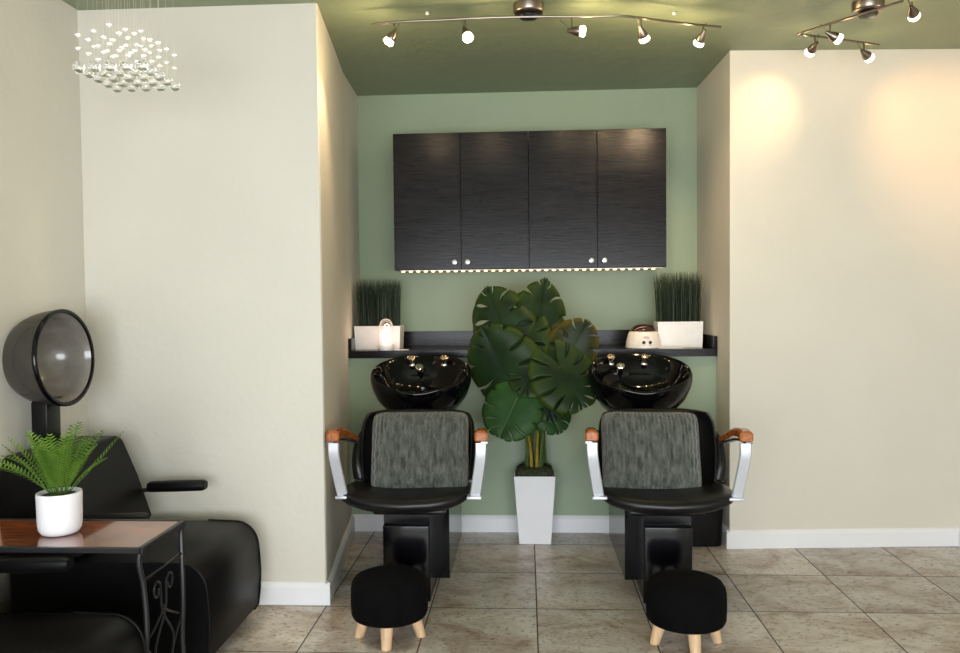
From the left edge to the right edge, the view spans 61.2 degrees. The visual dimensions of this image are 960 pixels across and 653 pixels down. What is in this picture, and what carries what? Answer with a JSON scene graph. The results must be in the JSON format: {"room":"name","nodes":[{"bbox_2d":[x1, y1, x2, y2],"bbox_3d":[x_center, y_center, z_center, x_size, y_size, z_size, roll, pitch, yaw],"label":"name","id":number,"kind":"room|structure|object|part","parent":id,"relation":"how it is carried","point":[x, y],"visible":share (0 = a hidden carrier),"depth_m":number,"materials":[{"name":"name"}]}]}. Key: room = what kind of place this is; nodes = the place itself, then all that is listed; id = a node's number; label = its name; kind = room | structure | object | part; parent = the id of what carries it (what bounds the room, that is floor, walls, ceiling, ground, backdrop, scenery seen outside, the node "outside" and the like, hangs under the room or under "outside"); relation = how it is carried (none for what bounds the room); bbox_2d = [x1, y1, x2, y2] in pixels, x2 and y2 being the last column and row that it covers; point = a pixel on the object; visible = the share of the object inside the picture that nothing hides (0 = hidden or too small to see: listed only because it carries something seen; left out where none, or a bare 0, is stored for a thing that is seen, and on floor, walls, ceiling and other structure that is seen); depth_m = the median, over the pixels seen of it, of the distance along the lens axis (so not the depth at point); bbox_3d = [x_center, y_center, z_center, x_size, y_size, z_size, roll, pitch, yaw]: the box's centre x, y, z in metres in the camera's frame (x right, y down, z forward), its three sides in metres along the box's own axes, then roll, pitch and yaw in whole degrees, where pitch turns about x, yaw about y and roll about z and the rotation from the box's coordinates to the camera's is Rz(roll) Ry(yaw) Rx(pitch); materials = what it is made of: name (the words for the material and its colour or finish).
{"room":"salon","nodes":[
{"label":"salon","id":0,"kind":"room"},
{"bbox_2d":[0,0,88,611],"bbox_3d":[-1.916,-0.012,1.792,0.150,2.605,7.060,0,2,3],"label":"wall","id":1,"kind":"structure","parent":0,"point":[42,263],"depth_m":3.23,"materials":[{"name":"beige paint"}]},
{"bbox_2d":[2,309,94,444],"bbox_3d":[-1.701,0.194,3.140,0.244,0.522,0.376,0,2,3],"label":"dryer","id":2,"kind":"object","parent":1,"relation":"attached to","point":[48,358],"visible":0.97,"depth_m":3.16,"materials":[{"name":"grey plastic"}]},
{"bbox_2d":[78,3,359,581],"bbox_3d":[-1.168,-0.108,4.340,1.055,2.605,1.585,0,2,3],"label":"wall","id":3,"kind":"structure","parent":0,"point":[221,209],"depth_m":3.55,"materials":[{"name":"beige paint"}]},
{"bbox_2d":[259,582,330,604],"bbox_3d":[-1.192,1.175,3.582,1.073,0.095,0.020,0,2,3],"label":"baseboard","id":4,"kind":"structure","parent":3,"relation":"attached to","point":[272,593],"depth_m":3.55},
{"bbox_2d":[325,514,354,604],"bbox_3d":[-0.698,1.151,4.118,0.020,0.095,1.152,-1,2,-3],"label":"baseboard","id":5,"kind":"structure","parent":3,"relation":"attached to","point":[339,561],"depth_m":4.00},
{"bbox_2d":[62,0,959,95],"bbox_3d":[0.307,-1.382,1.618,4.630,0.100,7.060,0,2,3],"label":"ceiling","id":6,"kind":"structure","parent":0,"point":[508,54],"depth_m":3.97,"materials":[{"name":"green paint"}]},
{"bbox_2d":[72,0,180,92],"bbox_3d":[-1.159,-1.078,2.664,0.320,0.549,0.320,0,2,3],"label":"crystal chandelier","id":7,"kind":"object","parent":6,"relation":"hanging from","point":[145,76],"visible":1,"depth_m":2.65,"materials":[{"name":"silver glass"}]},
{"bbox_2d":[372,0,721,47],"bbox_3d":[0.307,-1.311,3.534,1.558,0.173,0.180,-1,2,-3],"label":"track light","id":8,"kind":"object","parent":6,"relation":"attached to","point":[526,10],"visible":1,"depth_m":3.49,"materials":[{"name":"silver metal"}]},
{"bbox_3d":[-0.398,-1.244,3.539,0.047,0.043,0.048,0,2,3],"label":"bulb","id":9,"kind":"part","parent":8,"relation":"part of","materials":[{"name":"beige glass"}]},
{"bbox_3d":[-0.383,-1.270,3.536,0.054,0.061,0.044,0,2,3],"label":"lamp shade","id":10,"kind":"part","parent":8,"relation":"part of","materials":[{"name":"silver metal"}]},
{"bbox_3d":[-0.056,-1.266,3.489,0.045,0.061,0.052,0,2,3],"label":"lamp shade","id":11,"kind":"part","parent":8,"relation":"part of","materials":[{"name":"silver metal"}]},
{"bbox_3d":[-0.051,-1.241,3.477,0.047,0.043,0.047,0,2,3],"label":"bulb","id":12,"kind":"part","parent":8,"relation":"part of","materials":[{"name":"beige glass"}]},
{"bbox_3d":[0.307,-1.331,3.526,1.558,0.011,0.141,-1,2,-3],"label":"rail","id":13,"kind":"part","parent":8,"relation":"part of","materials":[{"name":"silver metal"}]},
{"bbox_3d":[0.402,-1.267,3.480,0.059,0.045,0.045,0,2,3],"label":"lamp shade","id":14,"kind":"part","parent":8,"relation":"part of","materials":[{"name":"silver metal"}]},
{"bbox_3d":[0.438,-1.265,3.477,0.031,0.048,0.048,0,2,3],"label":"bulb","id":15,"kind":"part","parent":8,"relation":"part of","materials":[{"name":"beige glass"}]},
{"bbox_3d":[0.707,-1.275,3.517,0.048,0.059,0.054,0,2,3],"label":"lamp shade","id":16,"kind":"part","parent":8,"relation":"part of","materials":[{"name":"silver metal"}]},
{"bbox_3d":[0.716,-1.254,3.532,0.047,0.045,0.047,0,2,3],"label":"bulb","id":17,"kind":"part","parent":8,"relation":"part of","materials":[{"name":"beige glass"}]},
{"bbox_3d":[0.981,-1.272,3.638,0.047,0.046,0.046,0,2,3],"label":"bulb","id":18,"kind":"part","parent":8,"relation":"part of","materials":[{"name":"beige glass"}]},
{"bbox_3d":[0.985,-1.291,3.616,0.045,0.057,0.058,0,2,3],"label":"lamp shade","id":19,"kind":"part","parent":8,"relation":"part of","materials":[{"name":"silver metal"}]},
{"bbox_2d":[797,0,920,62],"bbox_3d":[1.686,-1.337,3.636,0.457,0.156,0.606,0,2,3],"label":"track light","id":20,"kind":"object","parent":6,"relation":"attached to","point":[864,9],"visible":1,"depth_m":3.55,"materials":[{"name":"silver metal"}]},
{"bbox_3d":[1.554,-1.293,3.821,0.047,0.047,0.040,0,2,3],"label":"bulb","id":21,"kind":"part","parent":20,"relation":"part of","materials":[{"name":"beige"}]},
{"bbox_3d":[1.556,-1.301,3.792,0.045,0.048,0.061,0,2,3],"label":"lamp shade","id":22,"kind":"part","parent":20,"relation":"part of","materials":[{"name":"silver metal"}]},
{"bbox_3d":[1.567,-1.292,3.613,0.061,0.050,0.044,0,2,3],"label":"lamp shade","id":23,"kind":"part","parent":20,"relation":"part of","materials":[{"name":"silver metal"}]},
{"bbox_3d":[1.596,-1.281,3.614,0.040,0.047,0.048,0,2,3],"label":"bulb","id":24,"kind":"part","parent":20,"relation":"part of","materials":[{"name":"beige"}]},
{"bbox_3d":[1.704,-1.355,3.833,0.480,0.011,0.015,-1,2,-21],"label":"rail","id":25,"kind":"part","parent":20,"relation":"part of","materials":[{"name":"silver metal"}]},
{"bbox_3d":[1.603,-1.344,3.538,0.013,0.011,0.490,-2,2,-34],"label":"rail","id":26,"kind":"part","parent":20,"relation":"part of","materials":[{"name":"silver metal"}]},
{"bbox_3d":[1.849,-1.303,3.890,0.061,0.049,0.044,-2,2,-34],"label":"lamp shade","id":27,"kind":"part","parent":20,"relation":"part of","materials":[{"name":"silver metal"}]},
{"bbox_3d":[1.874,-1.295,3.906,0.039,0.047,0.048,-2,2,-32],"label":"bulb","id":28,"kind":"part","parent":20,"relation":"part of","materials":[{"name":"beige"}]},
{"bbox_3d":[1.790,-1.300,3.354,0.044,0.046,0.061,1,2,34],"label":"lamp shade","id":29,"kind":"part","parent":20,"relation":"part of","materials":[{"name":"silver metal"}]},
{"bbox_3d":[1.808,-1.294,3.379,0.048,0.047,0.037,1,3,42],"label":"bulb","id":30,"kind":"part","parent":20,"relation":"part of","materials":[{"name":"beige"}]},
{"bbox_2d":[357,88,696,330],"bbox_3d":[0.466,-0.151,5.115,4.230,2.605,0.150,0,2,3],"label":"wall","id":31,"kind":"structure","parent":0,"point":[609,299],"depth_m":5.03,"materials":[{"name":"green paint"}]},
{"bbox_2d":[393,131,528,272],"bbox_3d":[-0.099,-0.723,4.824,0.772,0.782,0.452,0,2,3],"label":"upper cabinet","id":32,"kind":"object","parent":31,"relation":"attached to","point":[461,200],"visible":1,"depth_m":4.63,"materials":[{"name":"black wood"}]},
{"bbox_3d":[-0.303,-0.715,4.651,0.385,0.777,0.018,0,2,3],"label":"door","id":33,"kind":"part","parent":32,"relation":"part of","materials":[{"name":"black wood"}]},
{"bbox_3d":[0.084,-0.719,4.629,0.385,0.777,0.018,0,2,3],"label":"door","id":34,"kind":"part","parent":32,"relation":"part of","materials":[{"name":"black wood"}]},
{"bbox_2d":[402,267,662,272],"bbox_3d":[0.289,-0.323,4.635,1.494,0.012,0.014,0,2,3],"label":"light strip","id":35,"kind":"object","parent":32,"relation":"attached to","point":[576,269],"visible":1,"depth_m":4.63,"materials":[{"name":"white plastic"}]},
{"bbox_2d":[528,128,665,270],"bbox_3d":[0.674,-0.729,4.780,0.772,0.782,0.452,0,2,3],"label":"upper cabinet","id":36,"kind":"object","parent":31,"relation":"attached to","point":[597,198],"visible":1,"depth_m":4.59,"materials":[{"name":"black wood"}]},
{"bbox_3d":[0.470,-0.722,4.607,0.385,0.777,0.018,0,2,3],"label":"door","id":37,"kind":"part","parent":36,"relation":"part of","materials":[{"name":"black wood"}]},
{"bbox_3d":[0.857,-0.725,4.585,0.385,0.777,0.018,0,2,3],"label":"door","id":38,"kind":"part","parent":36,"relation":"part of","materials":[{"name":"black wood"}]},
{"bbox_2d":[349,356,715,514],"bbox_3d":[0.290,0.664,4.848,2.103,0.999,0.460,0,2,3],"label":"wall","id":39,"kind":"structure","parent":0,"point":[566,452],"depth_m":4.62,"materials":[{"name":"green paint"}]},
{"bbox_2d":[353,514,608,532],"bbox_3d":[0.294,1.124,4.623,2.077,0.095,0.020,0,2,3],"label":"baseboard","id":40,"kind":"structure","parent":39,"relation":"attached to","point":[363,522],"depth_m":4.62,"materials":[{"name":"white wood"}]},
{"bbox_2d":[403,330,629,345],"bbox_3d":[0.292,0.070,5.046,2.043,0.090,0.018,0,2,3],"label":"backsplash","id":41,"kind":"structure","parent":39,"relation":"attached to","point":[606,337],"depth_m":5.06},
{"bbox_2d":[348,330,716,357],"bbox_3d":[0.284,0.099,4.810,2.100,0.132,0.493,0,2,3],"label":"countertop","id":42,"kind":"structure","parent":39,"relation":"on","point":[456,344],"depth_m":4.69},
{"bbox_2d":[353,279,403,349],"bbox_3d":[-0.600,-0.077,4.812,0.287,0.417,0.150,0,2,3],"label":"grass planter","id":43,"kind":"object","parent":42,"relation":"on","point":[385,305],"visible":1,"depth_m":4.76,"materials":[{"name":"white plastic"}]},
{"bbox_3d":[-0.596,0.063,4.817,0.272,0.137,0.150,0,2,3],"label":"pot","id":44,"kind":"part","parent":43,"relation":"part of","materials":[{"name":"white ceramic"}]},
{"bbox_2d":[379,319,393,350],"bbox_3d":[-0.540,0.045,4.662,0.088,0.182,0.088,0,2,3],"label":"table lamp","id":45,"kind":"object","parent":42,"relation":"on","point":[385,346],"visible":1,"depth_m":4.64,"materials":[{"name":"white glass"}]},
{"bbox_3d":[-0.540,0.058,4.663,0.050,0.088,0.050,0,2,3],"label":"bulb","id":46,"kind":"part","parent":45,"relation":"part of","materials":[{"name":"beige"}]},
{"bbox_2d":[626,323,661,348],"bbox_3d":[0.935,0.053,4.636,0.202,0.140,0.207,0,2,3],"label":"wax warmer","id":47,"kind":"object","parent":42,"relation":"on","point":[640,336],"visible":1,"depth_m":4.57,"materials":[{"name":"beige plastic"}]},
{"bbox_3d":[0.935,0.004,4.638,0.152,0.042,0.152,0,2,3],"label":"lid","id":48,"kind":"part","parent":47,"relation":"part of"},
{"bbox_2d":[653,271,704,346],"bbox_3d":[1.150,-0.101,4.710,0.305,0.438,0.153,0,2,3],"label":"grass planter","id":49,"kind":"object","parent":42,"relation":"on","point":[678,324],"visible":1,"depth_m":4.66,"materials":[{"name":"white plastic"}]},
{"bbox_3d":[1.152,0.044,4.717,0.258,0.148,0.150,0,2,3],"label":"pot","id":50,"kind":"part","parent":49,"relation":"part of","materials":[{"name":"white ceramic"}]},
{"bbox_2d":[216,531,959,652],"bbox_3d":[0.334,1.321,1.711,4.630,0.100,7.060,0,2,3],"label":"floor","id":51,"kind":"structure","parent":0,"point":[571,593],"depth_m":3.50,"materials":[{"name":"tile"}]},
{"bbox_2d":[0,555,146,652],"bbox_3d":[-1.382,0.882,2.144,0.772,0.782,0.581,0,2,3],"label":"lounge chair","id":52,"kind":"object","parent":51,"relation":"on","point":[78,631],"visible":1,"depth_m":2.32,"materials":[{"name":"black leather"}]},
{"bbox_3d":[-1.331,0.703,2.398,0.247,0.051,0.055,0,2,3],"label":"armrest","id":53,"kind":"part","parent":52,"relation":"part of","materials":[{"name":"black leather"}]},
{"bbox_3d":[-1.362,1.051,2.149,0.729,0.384,0.550,0,2,3],"label":"seat","id":54,"kind":"part","parent":52,"relation":"part of","materials":[{"name":"black leather"}]},
{"bbox_2d":[0,518,185,652],"bbox_3d":[-1.350,0.952,2.577,0.744,0.602,0.318,0,2,3],"label":"side table","id":55,"kind":"object","parent":51,"relation":"on","point":[138,537],"visible":0.97,"depth_m":2.53,"materials":[{"name":"red wood"}]},
{"bbox_2d":[0,422,123,536],"bbox_3d":[-1.365,0.480,2.590,0.433,0.343,0.316,0,2,3],"label":"potted fern","id":56,"kind":"object","parent":55,"relation":"on","point":[59,511],"visible":1,"depth_m":2.52,"materials":[{"name":"green plant"}]},
{"bbox_2d":[35,487,82,536],"bbox_3d":[-1.328,0.587,2.562,0.133,0.131,0.133,0,2,3],"label":"pot","id":57,"kind":"object","parent":56,"relation":"on","point":[59,512],"depth_m":2.51,"materials":[{"name":"white ceramic"}]},
{"bbox_3d":[-1.353,0.663,2.567,0.732,0.024,0.318,0,2,3],"label":"frame","id":58,"kind":"part","parent":55,"relation":"part of","materials":[{"name":"black metal"}]},
{"bbox_3d":[-1.001,0.961,2.419,0.029,0.588,0.036,0,2,3],"label":"leg","id":59,"kind":"part","parent":55,"relation":"part of","materials":[{"name":"black metal"}]},
{"bbox_3d":[-0.985,0.951,2.695,0.029,0.588,0.036,0,2,3],"label":"leg","id":60,"kind":"part","parent":55,"relation":"part of","materials":[{"name":"black metal"}]},
{"bbox_2d":[0,436,260,652],"bbox_3d":[-1.320,0.847,3.146,0.772,0.782,0.581,0,2,3],"label":"lounge chair","id":61,"kind":"object","parent":51,"relation":"on","point":[222,558],"visible":0.67,"depth_m":2.90,"materials":[{"name":"black leather"}]},
{"bbox_3d":[-1.554,0.636,3.152,0.309,0.356,0.550,0,2,3],"label":"backrest","id":62,"kind":"part","parent":61,"relation":"part of","materials":[{"name":"black leather"}]},
{"bbox_3d":[-1.299,0.686,2.876,0.247,0.051,0.055,0,2,3],"label":"armrest","id":63,"kind":"part","parent":61,"relation":"part of","materials":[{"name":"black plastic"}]},
{"bbox_3d":[-1.300,1.016,3.151,0.729,0.384,0.550,0,2,3],"label":"seat","id":64,"kind":"part","parent":61,"relation":"part of","materials":[{"name":"black leather"}]},
{"bbox_3d":[-1.270,0.668,3.401,0.247,0.051,0.055,0,2,3],"label":"armrest","id":65,"kind":"part","parent":61,"relation":"part of","materials":[{"name":"black leather"}]},
{"bbox_2d":[351,565,427,651],"bbox_3d":[-0.357,1.098,3.206,0.305,0.257,0.305,0,2,3],"label":"round stool","id":66,"kind":"object","parent":51,"relation":"on","point":[386,598],"visible":1,"depth_m":3.09,"materials":[{"name":"black fabric"}]},
{"bbox_3d":[-0.463,1.184,3.210,0.070,0.087,0.052,0,2,3],"label":"leg","id":67,"kind":"part","parent":66,"relation":"part of","materials":[{"name":"brown wood"}]},
{"bbox_3d":[-0.357,1.187,3.102,0.052,0.087,0.070,0,2,3],"label":"leg","id":68,"kind":"part","parent":66,"relation":"part of","materials":[{"name":"brown wood"}]},
{"bbox_3d":[-0.249,1.182,3.208,0.070,0.087,0.052,0,2,3],"label":"leg","id":69,"kind":"part","parent":66,"relation":"part of","materials":[{"name":"brown wood"}]},
{"bbox_2d":[326,408,487,600],"bbox_3d":[-0.299,0.811,3.753,0.701,0.792,0.585,0,2,3],"label":"chair","id":70,"kind":"object","parent":51,"relation":"on","point":[410,514],"visible":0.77,"depth_m":3.55,"materials":[{"name":"black leather"}]},
{"bbox_3d":[-0.620,0.624,3.541,0.076,0.239,0.051,0,2,3],"label":"arm post","id":71,"kind":"part","parent":70,"relation":"part of","materials":[{"name":"silver metal"}]},
{"bbox_3d":[-0.618,0.503,3.693,0.057,0.118,0.378,0,2,6],"label":"armrest","id":72,"kind":"part","parent":70,"relation":"part of","materials":[{"name":"orange wood"}]},
{"bbox_3d":[-0.330,0.772,3.686,0.586,0.112,0.450,0,2,3],"label":"seat","id":73,"kind":"part","parent":70,"relation":"part of","materials":[{"name":"black leather"}]},
{"bbox_3d":[-0.302,0.810,3.704,0.320,0.023,0.300,0,2,3],"label":"seat frame","id":74,"kind":"part","parent":70,"relation":"part of","materials":[{"name":"black plastic"}]},
{"bbox_3d":[-0.293,0.579,3.892,0.546,0.337,0.290,0,2,3],"label":"backrest","id":75,"kind":"part","parent":70,"relation":"part of","materials":[{"name":"grey fabric"}]},
{"bbox_2d":[371,411,468,487],"bbox_3d":[-0.275,0.572,3.711,0.446,0.354,0.188,-1,2,1],"label":"throw pillow","id":76,"kind":"object","parent":70,"relation":"on","point":[410,449],"visible":0.97,"depth_m":3.65,"materials":[{"name":"grey fabric"}]},
{"bbox_3d":[-0.008,0.620,3.506,0.076,0.239,0.051,0,2,3],"label":"arm post","id":77,"kind":"part","parent":70,"relation":"part of","materials":[{"name":"silver metal"}]},
{"bbox_3d":[0.005,0.498,3.658,0.057,0.118,0.378,-1,2,0],"label":"armrest","id":78,"kind":"part","parent":70,"relation":"part of","materials":[{"name":"orange wood"}]},
{"bbox_2d":[370,354,471,577],"bbox_3d":[-0.306,0.675,4.220,0.529,1.032,0.721,0,2,3],"label":"basin","id":79,"kind":"object","parent":51,"relation":"on","point":[425,380],"visible":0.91,"depth_m":4.20,"materials":[{"name":"black ceramic"}]},
{"bbox_2d":[408,355,415,369],"bbox_3d":[-0.368,0.195,4.387,0.042,0.082,0.070,0,2,3],"label":"tap","id":80,"kind":"object","parent":79,"relation":"on","point":[411,358],"depth_m":4.38,"materials":[{"name":"metal"}]},
{"bbox_3d":[-0.307,0.320,4.251,0.529,0.320,0.439,0,2,3],"label":"bowl","id":81,"kind":"part","parent":79,"relation":"part of","materials":[{"name":"black ceramic"}]},
{"bbox_3d":[-0.298,1.013,3.872,0.260,0.340,0.005,0,2,3],"label":"panel","id":82,"kind":"part","parent":79,"relation":"part of","materials":[{"name":"black plastic"}]},
{"bbox_2d":[440,355,447,366],"bbox_3d":[-0.193,0.193,4.377,0.042,0.082,0.070,0,2,3],"label":"tap","id":83,"kind":"object","parent":79,"relation":"on","point":[443,358],"depth_m":4.37,"materials":[{"name":"metal"}]},
{"bbox_2d":[467,277,598,543],"bbox_3d":[0.291,0.456,4.363,0.703,1.448,0.411,0,2,8],"label":"monstera","id":84,"kind":"object","parent":51,"relation":"on","point":[539,363],"visible":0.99,"depth_m":4.28,"materials":[{"name":"green plant"}]},
{"bbox_3d":[0.231,0.578,4.326,0.018,0.420,0.193,0,2,19],"label":"stem","id":85,"kind":"part","parent":84,"relation":"part of","materials":[{"name":"green plant"}]},
{"bbox_3d":[0.271,0.673,4.409,0.040,0.221,0.022,-1,2,-23],"label":"stem","id":86,"kind":"part","parent":84,"relation":"part of","materials":[{"name":"yellow plant"}]},
{"bbox_3d":[0.356,0.484,4.388,0.198,0.601,0.170,0,2,3],"label":"stem","id":87,"kind":"part","parent":84,"relation":"part of","materials":[{"name":"yellow plant"}]},
{"bbox_2d":[514,468,555,543],"bbox_3d":[0.301,0.989,4.468,0.224,0.375,0.224,0,2,3],"label":"pot","id":88,"kind":"object","parent":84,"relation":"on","point":[534,491],"depth_m":4.37,"materials":[{"name":"white ceramic"}]},
{"bbox_3d":[0.310,0.673,4.405,0.020,0.221,0.033,-1,2,-19],"label":"stem","id":89,"kind":"part","parent":84,"relation":"part of","materials":[{"name":"yellow plant"}]},
{"bbox_3d":[0.314,0.459,4.410,0.014,0.649,0.097,0,2,26],"label":"stem","id":90,"kind":"part","parent":84,"relation":"part of","materials":[{"name":"green plant"}]},
{"bbox_3d":[0.333,0.673,4.404,0.037,0.222,0.032,0,2,3],"label":"stem","id":91,"kind":"part","parent":84,"relation":"part of","materials":[{"name":"green plant"}]},
{"bbox_3d":[0.344,0.453,4.368,0.015,0.664,0.130,-1,2,-6],"label":"stem","id":92,"kind":"part","parent":84,"relation":"part of","materials":[{"name":"green plant"}]},
{"bbox_3d":[0.313,0.399,4.403,0.017,0.769,0.158,1,3,40],"label":"stem","id":93,"kind":"part","parent":84,"relation":"part of","materials":[{"name":"green plant"}]},
{"bbox_2d":[588,353,692,579],"bbox_3d":[0.825,0.666,4.155,0.529,1.032,0.721,0,2,3],"label":"basin","id":94,"kind":"object","parent":51,"relation":"on","point":[626,380],"visible":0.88,"depth_m":4.15,"materials":[{"name":"black ceramic"}]},
{"bbox_2d":[607,354,614,364],"bbox_3d":[0.698,0.186,4.326,0.042,0.082,0.070,0,2,3],"label":"tap","id":95,"kind":"object","parent":94,"relation":"on","point":[610,358],"depth_m":4.31,"materials":[{"name":"metal"}]},
{"bbox_3d":[0.833,1.004,3.808,0.260,0.340,0.005,0,2,3],"label":"panel","id":96,"kind":"part","parent":94,"relation":"part of","materials":[{"name":"black plastic"}]},
{"bbox_3d":[0.824,0.311,4.186,0.529,0.320,0.439,0,2,3],"label":"bowl","id":97,"kind":"part","parent":94,"relation":"part of","materials":[{"name":"black ceramic"}]},
{"bbox_2d":[640,354,648,368],"bbox_3d":[0.874,0.185,4.316,0.042,0.082,0.070,0,2,3],"label":"tap","id":98,"kind":"object","parent":94,"relation":"on","point":[644,358],"depth_m":4.31,"materials":[{"name":"metal"}]},
{"bbox_2d":[585,408,752,603],"bbox_3d":[0.821,0.802,3.689,0.701,0.792,0.585,0,2,5],"label":"chair","id":99,"kind":"object","parent":51,"relation":"on","point":[663,516],"visible":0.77,"depth_m":3.49,"materials":[{"name":"black leather"}]},
{"bbox_3d":[0.501,0.493,3.638,0.057,0.118,0.378,0,2,8],"label":"armrest","id":100,"kind":"part","parent":99,"relation":"part of","materials":[{"name":"orange wood"}]},
{"bbox_3d":[0.496,0.615,3.485,0.076,0.239,0.051,0,2,5],"label":"arm post","id":101,"kind":"part","parent":99,"relation":"part of","materials":[{"name":"silver metal"}]},
{"bbox_2d":[601,411,701,488],"bbox_3d":[0.769,0.566,3.650,0.449,0.356,0.191,-1,2,-4],"label":"throw pillow","id":102,"kind":"object","parent":99,"relation":"on","point":[641,450],"visible":0.91,"depth_m":3.59,"materials":[{"name":"grey fabric"}]},
{"bbox_3d":[0.831,0.570,3.828,0.546,0.337,0.290,0,2,5],"label":"backrest","id":103,"kind":"part","parent":99,"relation":"part of","materials":[{"name":"grey fabric"}]},
{"bbox_3d":[0.817,0.801,3.640,0.320,0.023,0.300,0,2,5],"label":"seat frame","id":104,"kind":"part","parent":99,"relation":"part of","materials":[{"name":"black plastic"}]},
{"bbox_3d":[0.821,0.763,3.620,0.586,0.112,0.450,0,2,5],"label":"seat","id":105,"kind":"part","parent":99,"relation":"part of","materials":[{"name":"black leather"}]},
{"bbox_3d":[1.124,0.489,3.586,0.057,0.118,0.378,-1,2,2],"label":"armrest","id":106,"kind":"part","parent":99,"relation":"part of","materials":[{"name":"orange wood"}]},
{"bbox_3d":[1.106,0.611,3.434,0.076,0.239,0.051,0,2,5],"label":"arm post","id":107,"kind":"part","parent":99,"relation":"part of","materials":[{"name":"silver metal"}]},
{"bbox_2d":[646,569,726,652],"bbox_3d":[0.792,1.090,3.120,0.305,0.257,0.305,-1,2,0],"label":"round stool","id":108,"kind":"object","parent":51,"relation":"on","point":[693,603],"visible":1,"depth_m":3.01,"materials":[{"name":"black fabric"}]},
{"bbox_3d":[0.686,1.176,3.119,0.070,0.087,0.052,-1,2,0],"label":"leg","id":109,"kind":"part","parent":108,"relation":"part of","materials":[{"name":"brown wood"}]},
{"bbox_3d":[0.798,1.178,3.016,0.052,0.087,0.070,-1,2,0],"label":"leg","id":110,"kind":"part","parent":108,"relation":"part of","materials":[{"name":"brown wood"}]},
{"bbox_3d":[0.900,1.173,3.127,0.070,0.087,0.052,-1,2,0],"label":"leg","id":111,"kind":"part","parent":108,"relation":"part of","materials":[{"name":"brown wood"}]},
{"bbox_2d":[691,477,725,546],"bbox_3d":[1.186,0.871,4.378,0.258,0.600,0.175,0,2,3],"label":"waste bin","id":112,"kind":"object","parent":51,"relation":"on","point":[706,529],"visible":0.09,"depth_m":4.31,"materials":[{"name":"black plastic"}]},
{"bbox_2d":[697,49,959,529],"bbox_3d":[1.933,-0.147,4.585,1.240,2.605,0.740,0,2,3],"label":"wall","id":113,"kind":"structure","parent":0,"point":[828,182],"depth_m":4.26,"materials":[{"name":"beige paint"}]},
{"bbox_2d":[721,523,730,548],"bbox_3d":[1.316,1.120,4.425,0.020,0.095,0.299,0,2,2],"label":"baseboard","id":114,"kind":"structure","parent":113,"relation":"attached to","point":[724,528],"depth_m":4.32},
{"bbox_2d":[726,527,959,548],"bbox_3d":[1.926,1.119,4.290,1.245,0.095,0.020,-1,2,0],"label":"baseboard","id":115,"kind":"structure","parent":113,"relation":"attached to","point":[938,536],"depth_m":4.28,"materials":[{"name":"white wood"}]},
{"bbox_3d":[2.506,-0.048,1.540,0.250,2.605,7.060,0,2,3],"label":"wall","id":116,"kind":"structure","parent":0,"visible":0},
{"bbox_2d":[958,528,959,546],"bbox_3d":[2.365,1.219,1.262,0.020,0.095,6.100,0,2,3],"label":"baseboard","id":117,"kind":"structure","parent":116,"relation":"attached to","point":[959,528],"depth_m":4.28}
]}

